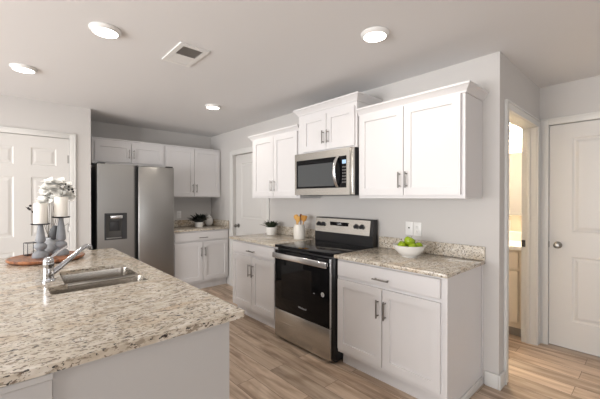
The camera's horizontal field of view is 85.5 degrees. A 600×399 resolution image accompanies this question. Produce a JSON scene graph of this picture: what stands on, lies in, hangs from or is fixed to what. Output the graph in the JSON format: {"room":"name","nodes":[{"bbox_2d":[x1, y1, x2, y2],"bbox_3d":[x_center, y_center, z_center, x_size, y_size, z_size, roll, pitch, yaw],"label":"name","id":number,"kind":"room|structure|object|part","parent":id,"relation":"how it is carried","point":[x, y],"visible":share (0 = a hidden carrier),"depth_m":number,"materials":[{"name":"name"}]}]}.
{"room":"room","nodes":[
{"label":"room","id":0,"kind":"room"},
{"bbox_2d":[0,95,90,250],"bbox_3d":[-4.409,0.152,2.528,4.621,2.424,0.693,0,0,-42],"label":"wall","id":1,"kind":"structure","parent":0,"point":[15,112],"depth_m":3.71,"materials":[{"name":"grey paint"}]},
{"bbox_2d":[0,132,69,257],"bbox_3d":[-2.912,0.332,3.411,0.814,2.030,0.109,0,0,-42],"label":"door","id":2,"kind":"structure","parent":1,"relation":"in","point":[26,161],"depth_m":3.43,"materials":[{"name":"grey paint"}]},
{"bbox_2d":[0,126,75,250],"bbox_3d":[-2.910,0.307,3.404,0.929,2.103,0.021,0,0,-42],"label":"trim","id":3,"kind":"structure","parent":1,"relation":"attached to","point":[72,137],"depth_m":3.68,"materials":[{"name":"white paint"}]},
{"bbox_2d":[91,121,210,219],"bbox_3d":[-2.274,0.138,5.008,2.115,2.424,0.120,0,0,-42],"label":"wall","id":4,"kind":"structure","parent":0,"point":[188,206],"depth_m":5.16,"materials":[{"name":"grey paint"}]},
{"bbox_2d":[91,136,164,166],"bbox_3d":[-2.412,-0.638,4.542,0.921,0.337,0.381,0,0,-42],"label":"upper cabinet","id":5,"kind":"object","parent":4,"relation":"attached to","point":[106,150],"visible":0.91,"depth_m":4.39,"materials":[{"name":"white wood"}]},
{"bbox_3d":[-2.470,-0.625,4.293,0.424,0.253,0.019,0,0,-42],"label":"door","id":6,"kind":"part","parent":5,"relation":"part of","materials":[{"name":"white wood"}]},
{"bbox_3d":[-2.426,-0.798,4.557,0.921,0.016,0.335,0,0,-42],"label":"trim","id":7,"kind":"part","parent":5,"relation":"part of","materials":[{"name":"white wood"}]},
{"bbox_3d":[-2.151,-0.626,4.582,0.424,0.253,0.019,0,0,-42],"label":"door","id":8,"kind":"part","parent":5,"relation":"part of","materials":[{"name":"white wood"}]},
{"bbox_2d":[174,220,205,226],"bbox_3d":[-1.858,0.383,5.292,0.886,0.102,0.020,0,0,-42],"label":"backsplash","id":9,"kind":"structure","parent":4,"relation":"attached to","point":[177,223],"depth_m":5.26,"materials":[{"name":"stone"}]},
{"bbox_2d":[165,144,219,196],"bbox_3d":[-1.740,-0.423,5.151,0.888,0.774,0.381,0,0,-42],"label":"upper cabinet","id":10,"kind":"object","parent":4,"relation":"attached to","point":[196,170],"visible":0.9,"depth_m":5.04,"materials":[{"name":"white wood"}]},
{"bbox_3d":[-1.805,-0.416,4.896,0.427,0.727,0.019,0,0,-42],"label":"door","id":11,"kind":"part","parent":10,"relation":"part of","materials":[{"name":"white wood"}]},
{"bbox_3d":[-1.755,-0.802,5.165,0.887,0.016,0.335,0,0,-42],"label":"trim","id":12,"kind":"part","parent":10,"relation":"part of","materials":[{"name":"white wood"}]},
{"bbox_3d":[-1.484,-0.417,5.187,0.427,0.727,0.019,0,0,-42],"label":"door","id":13,"kind":"part","parent":10,"relation":"part of","materials":[{"name":"white wood"}]},
{"bbox_2d":[0,0,599,136],"bbox_3d":[0.187,-1.087,0.185,8.700,0.080,10.726,0,0,-42],"label":"ceiling","id":14,"kind":"structure","parent":0,"point":[266,60],"depth_m":2.27,"materials":[{"name":"white paint"}]},
{"bbox_2d":[9,63,37,73],"bbox_3d":[-2.218,-1.046,2.604,0.176,0.026,0.176,0,0,-42],"label":"recessed light","id":15,"kind":"object","parent":14,"relation":"in","point":[22,68],"visible":1,"depth_m":2.57,"materials":[{"name":"white plastic"}]},
{"bbox_2d":[88,22,120,38],"bbox_3d":[-1.209,-1.043,2.013,0.176,0.026,0.176,0,0,-42],"label":"recessed light","id":16,"kind":"object","parent":14,"relation":"in","point":[102,29],"visible":1,"depth_m":1.98,"materials":[{"name":"white plastic"}]},
{"bbox_2d":[162,42,209,66],"bbox_3d":[-0.842,-1.053,2.376,0.210,0.011,0.360,0,0,-42],"label":"ceiling vent","id":17,"kind":"object","parent":14,"relation":"in","point":[183,54],"visible":1,"depth_m":2.36,"materials":[{"name":"white plastic"}]},
{"bbox_2d":[205,104,220,109],"bbox_3d":[-0.991,-1.052,3.694,0.176,0.026,0.176,0,0,-42],"label":"recessed light","id":18,"kind":"object","parent":14,"relation":"in","point":[209,106],"visible":1,"depth_m":3.65,"materials":[{"name":"white plastic"}]},
{"bbox_2d":[361,26,388,41],"bbox_3d":[0.477,-1.043,2.064,0.176,0.026,0.176,0,0,-42],"label":"recessed light","id":19,"kind":"object","parent":14,"relation":"in","point":[377,33],"visible":1,"depth_m":2.03,"materials":[{"name":"white plastic"}]},
{"bbox_2d":[211,51,504,383],"bbox_3d":[-0.011,0.144,3.998,0.115,2.424,4.416,0,0,-42],"label":"wall","id":20,"kind":"structure","parent":0,"point":[477,221],"depth_m":2.60,"materials":[{"name":"grey paint"}]},
{"bbox_2d":[234,153,265,235],"bbox_3d":[-0.721,0.330,4.748,0.109,2.020,0.862,0,0,-42],"label":"door","id":21,"kind":"structure","parent":20,"relation":"in","point":[250,211],"depth_m":4.84,"materials":[{"name":"grey paint"}]},
{"bbox_2d":[230,146,269,285],"bbox_3d":[-0.754,0.297,4.718,0.021,2.110,1.020,0,0,-42],"label":"trim","id":22,"kind":"structure","parent":20,"relation":"attached to","point":[247,149],"depth_m":5.04,"materials":[{"name":"white paint"}]},
{"bbox_2d":[248,124,320,197],"bbox_3d":[-0.217,-0.404,3.863,0.369,0.776,0.937,0,0,-42],"label":"upper cabinet","id":23,"kind":"object","parent":20,"relation":"attached to","point":[274,151],"visible":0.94,"depth_m":3.70,"materials":[{"name":"white wood"}]},
{"bbox_3d":[-0.440,-0.384,3.901,0.019,0.693,0.407,0,0,-42],"label":"door","id":24,"kind":"part","parent":23,"relation":"part of","materials":[{"name":"white wood"}]},
{"bbox_3d":[-0.213,-0.762,3.865,0.357,0.060,0.937,0,0,-42],"label":"crown moulding","id":25,"kind":"part","parent":23,"relation":"part of","materials":[{"name":"white wood"}]},
{"bbox_3d":[-0.163,-0.383,3.595,0.019,0.693,0.407,0,0,-42],"label":"door","id":26,"kind":"part","parent":23,"relation":"part of","materials":[{"name":"white wood"}]},
{"bbox_2d":[275,225,314,237],"bbox_3d":[-0.077,0.391,3.972,0.020,0.102,0.909,0,0,-42],"label":"backsplash","id":27,"kind":"structure","parent":20,"relation":"attached to","point":[310,233],"depth_m":4.00,"materials":[{"name":"stone"}]},
{"bbox_2d":[293,91,382,153],"bbox_3d":[0.348,-0.697,3.218,0.393,0.469,0.846,0,0,-42],"label":"upper cabinet","id":28,"kind":"object","parent":20,"relation":"attached to","point":[330,124],"visible":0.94,"depth_m":3.04,"materials":[{"name":"white wood"}]},
{"bbox_3d":[0.142,-0.654,3.220,0.019,0.347,0.332,0,0,-42],"label":"door","id":29,"kind":"part","parent":28,"relation":"part of","materials":[{"name":"white wood"}]},
{"bbox_2d":[295,147,358,195],"bbox_3d":[0.326,-0.250,3.200,0.451,0.420,0.760,0,0,-42],"label":"microwave","id":30,"kind":"object","parent":28,"relation":"attached to","point":[334,172],"visible":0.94,"depth_m":3.02,"materials":[{"name":"silver metal"}]},
{"bbox_3d":[0.200,-0.249,3.115,0.028,0.283,0.663,0,0,-42],"label":"door glass","id":31,"kind":"part","parent":30,"relation":"part of","materials":[{"name":"black glass"}]},
{"bbox_3d":[0.319,-0.249,2.920,0.065,0.283,0.032,0,0,-42],"label":"handle","id":32,"kind":"part","parent":30,"relation":"part of","materials":[{"name":"silver metal"}]},
{"bbox_3d":[0.458,-0.250,2.828,0.032,0.416,0.032,0,0,-42],"label":"frame","id":33,"kind":"part","parent":30,"relation":"part of","materials":[{"name":"silver metal"}]},
{"bbox_3d":[0.353,-0.899,3.221,0.381,0.064,0.846,0,0,-42],"label":"crown moulding","id":34,"kind":"part","parent":28,"relation":"part of","materials":[{"name":"white wood"}]},
{"bbox_3d":[0.369,-0.652,2.970,0.019,0.347,0.332,0,0,-42],"label":"door","id":35,"kind":"part","parent":28,"relation":"part of","materials":[{"name":"white wood"}]},
{"bbox_2d":[229,278,498,389],"bbox_3d":[0.154,1.305,3.725,0.014,0.105,3.780,0,0,-42],"label":"baseboard","id":36,"kind":"structure","parent":20,"relation":"attached to","point":[491,379],"depth_m":2.35,"materials":[{"name":"white paint"}]},
{"bbox_2d":[405,221,412,234],"bbox_3d":[0.956,0.252,2.838,0.008,0.116,0.072,0,0,-42],"label":"wall outlet","id":37,"kind":"object","parent":20,"relation":"attached to","point":[408,225],"visible":1,"depth_m":2.84,"materials":[{"name":"white plastic"}]},
{"bbox_2d":[413,222,420,235],"bbox_3d":[1.006,0.254,2.781,0.009,0.116,0.072,0,0,-42],"label":"wall outlet","id":38,"kind":"object","parent":20,"relation":"attached to","point":[416,225],"visible":1,"depth_m":2.78,"materials":[{"name":"white plastic"}]},
{"bbox_2d":[356,80,488,198],"bbox_3d":[0.930,-0.398,2.595,0.369,0.779,0.934,0,0,-42],"label":"upper cabinet","id":39,"kind":"object","parent":20,"relation":"attached to","point":[427,144],"visible":1,"depth_m":2.39,"materials":[{"name":"white wood"}]},
{"bbox_3d":[0.665,-0.380,2.680,0.019,0.689,0.422,0,0,-42],"label":"door","id":40,"kind":"part","parent":39,"relation":"part of","materials":[{"name":"white wood"}]},
{"bbox_3d":[0.768,-0.153,2.526,0.036,0.125,0.012,0,0,-42],"label":"handle","id":41,"kind":"part","parent":39,"relation":"part of","materials":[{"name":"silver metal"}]},
{"bbox_3d":[0.808,-0.153,2.482,0.036,0.125,0.012,0,0,-42],"label":"handle","id":42,"kind":"part","parent":39,"relation":"part of","materials":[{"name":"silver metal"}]},
{"bbox_3d":[0.934,-0.757,2.597,0.357,0.061,0.934,0,0,-42],"label":"crown moulding","id":43,"kind":"part","parent":39,"relation":"part of","materials":[{"name":"white wood"}]},
{"bbox_3d":[0.952,-0.378,2.362,0.019,0.689,0.422,0,0,-42],"label":"door","id":44,"kind":"part","parent":39,"relation":"part of","materials":[{"name":"white wood"}]},
{"bbox_2d":[379,236,484,260],"bbox_3d":[1.054,0.397,2.722,0.020,0.102,0.914,0,0,-42],"label":"backsplash","id":45,"kind":"structure","parent":20,"relation":"attached to","point":[439,248],"depth_m":2.58,"materials":[{"name":"stone"}]},
{"bbox_2d":[201,283,599,398],"bbox_3d":[0.187,1.407,0.198,8.700,0.060,10.726,0,0,-42],"label":"floor","id":46,"kind":"structure","parent":0,"point":[263,364],"depth_m":2.54,"materials":[{"name":"brown wood"}]},
{"bbox_2d":[0,322,228,398],"bbox_3d":[-1.266,0.923,1.898,0.765,0.888,2.232,0,0,-42],"label":"kitchen island","id":47,"kind":"object","parent":46,"relation":"on","point":[194,365],"visible":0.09,"depth_m":1.10,"materials":[{"name":"grey wood"}]},
{"bbox_3d":[-1.495,0.491,1.688,0.148,0.022,2.232,0,0,-42],"label":"moulding","id":48,"kind":"part","parent":47,"relation":"part of","materials":[{"name":"grey wood"}]},
{"bbox_2d":[0,248,243,387],"bbox_3d":[-1.368,0.466,1.806,1.058,0.026,2.240,0,0,-42],"label":"island countertop","id":49,"kind":"structure","parent":47,"relation":"on","point":[42,333],"depth_m":1.29,"materials":[{"name":"stone"}]},
{"bbox_2d":[5,251,84,264],"bbox_3d":[-1.885,0.435,2.420,0.466,0.029,0.466,0,0,-42],"label":"serving tray","id":50,"kind":"object","parent":49,"relation":"on","point":[21,259],"visible":0.59,"depth_m":2.31,"materials":[{"name":"brown wood"}]},
{"bbox_2d":[23,242,35,255],"bbox_3d":[-2.058,0.376,2.476,0.066,0.097,0.067,0,0,28],"label":"glass lantern","id":51,"kind":"object","parent":50,"relation":"on","point":[27,243],"visible":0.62,"depth_m":2.46,"materials":[{"name":"grey metal"}]},
{"bbox_2d":[30,223,49,258],"bbox_3d":[-1.908,0.301,2.385,0.120,0.250,0.120,0,0,-42],"label":"candle holder","id":52,"kind":"object","parent":50,"relation":"on","point":[40,246],"visible":0.95,"depth_m":2.36,"materials":[{"name":"grey ceramic"}]},
{"bbox_2d":[33,203,47,223],"bbox_3d":[-1.908,0.101,2.384,0.082,0.157,0.082,0,0,-42],"label":"candle","id":53,"kind":"object","parent":52,"relation":"on","point":[40,216],"visible":0.98,"depth_m":2.35,"materials":[{"name":"wax"}]},
{"bbox_2d":[26,177,76,254],"bbox_3d":[-1.935,0.121,2.542,0.331,0.607,0.175,0,0,-42],"label":"flower vase","id":54,"kind":"object","parent":50,"relation":"on","point":[52,187],"visible":0.87,"depth_m":2.53,"materials":[{"name":"grey ceramic"}]},
{"bbox_3d":[-1.992,0.021,2.510,0.099,0.096,0.080,0,0,-42],"label":"flower","id":55,"kind":"part","parent":54,"relation":"part of","materials":[{"name":"white plant"}]},
{"bbox_3d":[-1.974,-0.073,2.511,0.068,0.084,0.081,0,0,15],"label":"flower","id":56,"kind":"part","parent":54,"relation":"part of","materials":[{"name":"white plant"}]},
{"bbox_3d":[-1.985,-0.017,2.542,0.095,0.118,0.111,0,0,-5],"label":"flower","id":57,"kind":"part","parent":54,"relation":"part of","materials":[{"name":"white plant"}]},
{"bbox_3d":[-1.974,-0.126,2.549,0.108,0.110,0.084,0,0,-42],"label":"flower","id":58,"kind":"part","parent":54,"relation":"part of","materials":[{"name":"white plant"}]},
{"bbox_3d":[-1.922,0.003,2.544,0.083,0.094,0.090,0,0,17],"label":"flower","id":59,"kind":"part","parent":54,"relation":"part of","materials":[{"name":"white plant"}]},
{"bbox_3d":[-1.934,-0.072,2.543,0.124,0.108,0.134,0,0,24],"label":"flower","id":60,"kind":"part","parent":54,"relation":"part of","materials":[{"name":"white plant"}]},
{"bbox_3d":[-1.927,-0.117,2.596,0.115,0.131,0.118,0,0,31],"label":"flower","id":61,"kind":"part","parent":54,"relation":"part of","materials":[{"name":"white plant"}]},
{"bbox_3d":[-1.894,-0.030,2.581,0.110,0.136,0.118,0,0,17],"label":"flower","id":62,"kind":"part","parent":54,"relation":"part of","materials":[{"name":"white plant"}]},
{"bbox_3d":[-1.892,-0.086,2.623,0.114,0.127,0.118,0,0,14],"label":"flower","id":63,"kind":"part","parent":54,"relation":"part of","materials":[{"name":"white plant"}]},
{"bbox_3d":[-1.872,-0.025,2.629,0.102,0.095,0.116,0,0,35],"label":"flower","id":64,"kind":"part","parent":54,"relation":"part of","materials":[{"name":"white plant"}]},
{"bbox_2d":[52,216,69,255],"bbox_3d":[-1.836,0.278,2.491,0.120,0.295,0.120,0,0,-42],"label":"candle holder","id":65,"kind":"object","parent":50,"relation":"on","point":[61,233],"visible":0.87,"depth_m":2.47,"materials":[{"name":"grey wood"}]},
{"bbox_2d":[54,196,67,216],"bbox_3d":[-1.836,0.054,2.490,0.084,0.159,0.084,0,0,-42],"label":"candle","id":66,"kind":"object","parent":65,"relation":"on","point":[60,203],"visible":0.96,"depth_m":2.46,"materials":[{"name":"wax"}]},
{"bbox_2d":[41,244,92,282],"bbox_3d":[-1.364,0.360,1.931,0.064,0.186,0.343,0,0,11],"label":"faucet","id":67,"kind":"object","parent":49,"relation":"on","point":[49,270],"visible":1,"depth_m":1.80,"materials":[{"name":"silver metal"}]},
{"bbox_3d":[-1.376,0.307,1.826,0.051,0.079,0.123,0,0,25],"label":"lever","id":68,"kind":"part","parent":67,"relation":"part of","materials":[{"name":"silver metal"}]},
{"bbox_3d":[-1.369,0.355,1.952,0.032,0.145,0.305,0,0,7],"label":"spout","id":69,"kind":"part","parent":67,"relation":"part of","materials":[{"name":"silver metal"}]},
{"bbox_2d":[50,267,147,294],"bbox_3d":[-1.211,0.565,1.919,0.514,0.170,0.644,0,0,-42],"label":"sink","id":70,"kind":"object","parent":49,"relation":"in","point":[115,276],"visible":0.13,"depth_m":2.04,"materials":[{"name":"metal"}]},
{"bbox_2d":[61,267,136,283],"bbox_3d":[-1.296,0.564,2.068,0.440,0.170,0.309,0,0,-42],"label":"basin","id":71,"kind":"object","parent":70,"relation":"in","point":[122,271],"depth_m":2.17,"materials":[{"name":"silver metal"}]},
{"bbox_2d":[91,162,173,276],"bbox_3d":[-2.295,0.450,4.420,0.920,1.806,0.655,0,0,-42],"label":"refrigerator","id":72,"kind":"object","parent":46,"relation":"on","point":[132,207],"visible":0.73,"depth_m":4.20,"materials":[{"name":"grey metal"}]},
{"bbox_3d":[-2.305,0.426,4.047,0.404,1.722,0.084,0,0,-42],"label":"door","id":73,"kind":"part","parent":72,"relation":"part of","materials":[{"name":"silver metal"}]},
{"bbox_3d":[-1.943,0.424,4.374,0.460,1.722,0.084,0,0,-42],"label":"door","id":74,"kind":"part","parent":72,"relation":"part of","materials":[{"name":"silver metal"}]},
{"bbox_2d":[174,229,227,288],"bbox_3d":[-1.640,0.906,5.052,0.880,0.888,0.628,0,0,-42],"label":"base cabinet","id":75,"kind":"object","parent":46,"relation":"on","point":[200,257],"visible":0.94,"depth_m":4.84,"materials":[{"name":"white wood"}]},
{"bbox_3d":[-1.613,0.919,4.714,0.416,0.569,0.019,0,0,-42],"label":"door","id":76,"kind":"part","parent":75,"relation":"part of","materials":[{"name":"white wood"}]},
{"bbox_3d":[-1.456,0.544,4.854,0.840,0.123,0.019,0,0,-42],"label":"drawer","id":77,"kind":"part","parent":75,"relation":"part of","materials":[{"name":"white wood"}]},
{"bbox_2d":[174,219,229,232],"bbox_3d":[-1.654,0.398,5.066,0.886,0.128,0.630,0,0,-42],"label":"countertop","id":78,"kind":"structure","parent":75,"relation":"on","point":[179,225],"depth_m":5.18,"materials":[{"name":"stone"}]},
{"bbox_2d":[189,213,209,226],"bbox_3d":[-1.595,0.319,5.112,0.359,0.232,0.382,0,0,-42],"label":"potted plant","id":79,"kind":"object","parent":78,"relation":"on","point":[198,219],"visible":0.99,"depth_m":5.06,"materials":[{"name":"green plant"}]},
{"bbox_3d":[-1.594,0.395,5.119,0.132,0.080,0.132,0,0,-42],"label":"pot","id":80,"kind":"part","parent":79,"relation":"part of","materials":[{"name":"white ceramic"}]},
{"bbox_2d":[205,214,212,225],"bbox_3d":[-1.525,0.341,5.430,0.140,0.185,0.140,0,0,-42],"label":"ginger jar","id":81,"kind":"object","parent":78,"relation":"on","point":[208,222],"visible":0.92,"depth_m":5.38,"materials":[{"name":"white ceramic"}]},
{"bbox_3d":[-1.299,0.918,4.998,0.416,0.569,0.019,0,0,-42],"label":"door","id":82,"kind":"part","parent":75,"relation":"part of","materials":[{"name":"white wood"}]},
{"bbox_2d":[233,239,277,328],"bbox_3d":[-0.318,0.913,3.755,0.628,0.888,0.898,0,0,-42],"label":"base cabinet","id":83,"kind":"object","parent":46,"relation":"on","point":[253,263],"visible":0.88,"depth_m":3.54,"materials":[{"name":"white wood"}]},
{"bbox_3d":[-0.662,0.925,3.734,0.019,0.569,0.398,0,0,-42],"label":"door","id":84,"kind":"part","parent":83,"relation":"part of","materials":[{"name":"white wood"}]},
{"bbox_3d":[-0.525,0.785,3.541,0.036,0.132,0.012,0,0,-42],"label":"handle","id":85,"kind":"part","parent":83,"relation":"part of","materials":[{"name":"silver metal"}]},
{"bbox_3d":[-0.525,0.551,3.581,0.019,0.123,0.805,0,0,-42],"label":"drawer","id":86,"kind":"part","parent":83,"relation":"part of","materials":[{"name":"white wood"}]},
{"bbox_3d":[-0.389,0.926,3.433,0.019,0.569,0.398,0,0,-42],"label":"door","id":87,"kind":"part","parent":83,"relation":"part of","materials":[{"name":"white wood"}]},
{"bbox_2d":[229,225,314,246],"bbox_3d":[-0.310,0.405,3.762,0.648,0.128,0.909,0,0,-42],"label":"countertop","id":88,"kind":"structure","parent":83,"relation":"on","point":[284,234],"depth_m":3.75,"materials":[{"name":"stone"}]},
{"bbox_2d":[263,221,278,234],"bbox_3d":[-0.359,0.344,4.065,0.236,0.193,0.254,0,0,33],"label":"potted plant","id":89,"kind":"object","parent":88,"relation":"on","point":[271,229],"visible":1,"depth_m":4.00,"materials":[{"name":"green plant"}]},
{"bbox_3d":[-0.362,0.392,4.055,0.132,0.098,0.132,0,0,-42],"label":"pot","id":90,"kind":"part","parent":89,"relation":"part of","materials":[{"name":"white ceramic"}]},
{"bbox_2d":[293,224,305,239],"bbox_3d":[-0.005,0.360,3.632,0.135,0.166,0.135,0,0,-21],"label":"utensil crock","id":91,"kind":"object","parent":88,"relation":"on","point":[299,231],"visible":1,"depth_m":3.58,"materials":[{"name":"white ceramic"}]},
{"bbox_2d":[301,215,306,223],"bbox_3d":[0.044,0.301,3.608,0.069,0.254,0.022,0,0,11],"label":"wooden spatula","id":92,"kind":"object","parent":91,"relation":"in","point":[303,217],"visible":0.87,"depth_m":3.60,"materials":[{"name":"orange wood"}]},
{"bbox_2d":[272,216,376,361],"bbox_3d":[0.226,0.775,3.118,0.680,1.170,0.760,0,0,-42],"label":"range","id":93,"kind":"object","parent":46,"relation":"on","point":[306,272],"visible":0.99,"depth_m":2.93,"materials":[{"name":"black metal"}]},
{"bbox_3d":[-0.019,0.538,2.910,0.040,0.052,0.712,0,0,-42],"label":"handle","id":94,"kind":"part","parent":93,"relation":"part of","materials":[{"name":"silver metal"}]},
{"bbox_3d":[0.011,0.774,2.938,0.042,0.569,0.727,0,0,-42],"label":"oven door","id":95,"kind":"part","parent":93,"relation":"part of","materials":[{"name":"black glass"}]},
{"bbox_3d":[0.012,1.197,2.942,0.040,0.268,0.731,0,0,-42],"label":"storage drawer","id":96,"kind":"part","parent":93,"relation":"part of","materials":[{"name":"silver metal"}]},
{"bbox_2d":[275,240,371,256],"bbox_3d":[0.212,0.455,3.103,0.558,0.025,0.760,0,0,-42],"label":"cooktop","id":97,"kind":"object","parent":93,"relation":"in","point":[314,248],"depth_m":3.05,"materials":[{"name":"black glass"}]},
{"bbox_3d":[0.416,0.270,3.306,0.027,0.142,0.722,0,0,-42],"label":"control panel","id":98,"kind":"part","parent":93,"relation":"part of","materials":[{"name":"silver metal"}]},
{"bbox_2d":[338,259,482,398],"bbox_3d":[0.817,0.920,2.517,0.649,0.888,0.905,0,0,-42],"label":"base cabinet","id":99,"kind":"object","parent":46,"relation":"on","point":[419,335],"visible":0.89,"depth_m":2.25,"materials":[{"name":"white wood"}]},
{"bbox_3d":[0.454,0.931,2.501,0.019,0.569,0.418,0,0,-42],"label":"door","id":100,"kind":"part","parent":99,"relation":"part of","materials":[{"name":"white wood"}]},
{"bbox_3d":[0.556,0.792,2.348,0.036,0.132,0.012,0,0,-42],"label":"handle","id":101,"kind":"part","parent":99,"relation":"part of","materials":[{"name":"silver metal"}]},
{"bbox_3d":[0.577,0.578,2.323,0.036,0.012,0.132,0,0,-42],"label":"handle","id":102,"kind":"part","parent":99,"relation":"part of","materials":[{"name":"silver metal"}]},
{"bbox_3d":[0.597,0.792,2.302,0.036,0.132,0.012,0,0,-42],"label":"handle","id":103,"kind":"part","parent":99,"relation":"part of","materials":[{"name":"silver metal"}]},
{"bbox_3d":[0.597,0.558,2.342,0.019,0.123,0.843,0,0,-42],"label":"drawer","id":104,"kind":"part","parent":99,"relation":"part of","materials":[{"name":"white wood"}]},
{"bbox_2d":[334,236,484,278],"bbox_3d":[0.821,0.411,2.512,0.648,0.128,0.914,0,0,-42],"label":"countertop","id":105,"kind":"structure","parent":99,"relation":"on","point":[438,259],"depth_m":2.44,"materials":[{"name":"stone"}]},
{"bbox_2d":[393,243,425,257],"bbox_3d":[0.862,0.403,2.559,0.248,0.092,0.248,0,0,-42],"label":"fruit bowl","id":106,"kind":"object","parent":105,"relation":"on","point":[409,252],"visible":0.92,"depth_m":2.48,"materials":[{"name":"white ceramic"}]},
{"bbox_2d":[397,242,406,246],"bbox_3d":[0.798,0.371,2.539,0.072,0.072,0.072,0,0,2],"label":"apple","id":107,"kind":"object","parent":106,"relation":"in","point":[400,243],"visible":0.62,"depth_m":2.52,"materials":[{"name":"green food"}]},
{"bbox_2d":[404,236,414,245],"bbox_3d":[0.865,0.331,2.558,0.085,0.084,0.083,0,0,-20],"label":"apple","id":108,"kind":"object","parent":106,"relation":"in","point":[407,240],"visible":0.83,"depth_m":2.53,"materials":[{"name":"green food"}]},
{"bbox_3d":[0.740,0.933,2.186,0.019,0.569,0.418,0,0,-42],"label":"door","id":109,"kind":"part","parent":99,"relation":"part of","materials":[{"name":"white wood"}]},
{"bbox_3d":[1.157,1.338,2.224,0.507,0.055,0.010,0,0,-42],"label":"trim","id":110,"kind":"part","parent":99,"relation":"part of","materials":[{"name":"white paint"}]},
{"bbox_2d":[509,231,520,336],"bbox_3d":[1.938,0.857,3.744,0.538,1.000,1.182,0,0,-42],"label":"bathroom vanity","id":111,"kind":"object","parent":46,"relation":"on","point":[514,237],"visible":0.17,"depth_m":3.18,"materials":[{"name":"beige paint"}]},
{"bbox_3d":[1.752,0.593,3.569,0.020,0.160,1.110,0,0,-42],"label":"drawer","id":112,"kind":"part","parent":111,"relation":"part of","materials":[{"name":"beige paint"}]},
{"bbox_3d":[1.943,0.949,3.359,0.020,0.500,0.540,0,0,-42],"label":"door","id":113,"kind":"part","parent":111,"relation":"part of","materials":[{"name":"beige paint"}]},
{"bbox_2d":[509,123,521,231],"bbox_3d":[1.276,0.145,3.843,1.585,2.424,2.320,0,0,-42],"label":"wall","id":114,"kind":"structure","parent":0,"point":[515,144],"depth_m":3.62,"materials":[{"name":"beige paint"}]},
{"bbox_2d":[509,231,520,240],"bbox_3d":[2.130,0.406,3.915,0.020,0.100,1.182,0,0,-42],"label":"backsplash","id":115,"kind":"structure","parent":114,"relation":"attached to","point":[516,236],"depth_m":3.61,"materials":[{"name":"white stone"}]},
{"bbox_2d":[509,152,521,215],"bbox_3d":[2.142,-0.174,3.911,0.006,0.700,1.120,0,0,-42],"label":"wall mirror","id":116,"kind":"object","parent":114,"relation":"attached to","point":[515,159],"visible":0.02,"depth_m":3.62,"materials":[{"name":"clear glass"}]},
{"bbox_2d":[509,125,521,137],"bbox_3d":[2.152,-0.750,3.769,0.177,0.144,0.840,0,0,-42],"label":"vanity light","id":117,"kind":"object","parent":114,"relation":"attached to","point":[515,132],"visible":0.11,"depth_m":3.48,"materials":[{"name":"white glass"}]},
{"bbox_2d":[505,56,539,142],"bbox_3d":[1.901,0.150,2.828,1.150,2.424,0.115,0,0,-42],"label":"wall","id":118,"kind":"structure","parent":0,"point":[521,90],"depth_m":2.68,"materials":[{"name":"grey paint"}]},
{"bbox_2d":[498,371,504,390],"bbox_3d":[1.849,1.310,2.700,1.150,0.105,0.014,0,0,-42],"label":"baseboard","id":119,"kind":"structure","parent":118,"relation":"attached to","point":[501,378],"depth_m":2.33,"materials":[{"name":"white paint"}]},
{"bbox_2d":[503,99,540,384],"bbox_3d":[1.843,0.312,2.762,1.007,2.101,0.136,0,0,-42],"label":"trim","id":120,"kind":"structure","parent":118,"relation":"attached to","point":[531,150],"depth_m":3.04,"materials":[{"name":"white paint"}]},
{"bbox_2d":[539,76,599,343],"bbox_3d":[4.306,0.161,0.942,0.115,2.424,5.910,0,0,-42],"label":"wall","id":121,"kind":"structure","parent":0,"point":[581,96],"depth_m":2.93,"materials":[{"name":"grey paint"}]},
{"bbox_2d":[540,111,599,344],"bbox_3d":[2.582,0.304,2.747,0.021,2.116,0.894,0,0,-42],"label":"trim","id":122,"kind":"structure","parent":121,"relation":"attached to","point":[544,230],"depth_m":3.04,"materials":[{"name":"white paint"}]},
{"bbox_2d":[549,120,599,356],"bbox_3d":[2.579,0.333,2.748,0.109,2.035,0.768,0,0,-42],"label":"door","id":123,"kind":"structure","parent":121,"relation":"in","point":[574,160],"depth_m":2.90,"materials":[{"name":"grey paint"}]},
{"bbox_3d":[2.353,0.419,2.968,0.069,0.064,0.064,0,0,-42],"label":"knob","id":124,"kind":"part","parent":123,"relation":"part of","materials":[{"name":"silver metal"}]}
]}

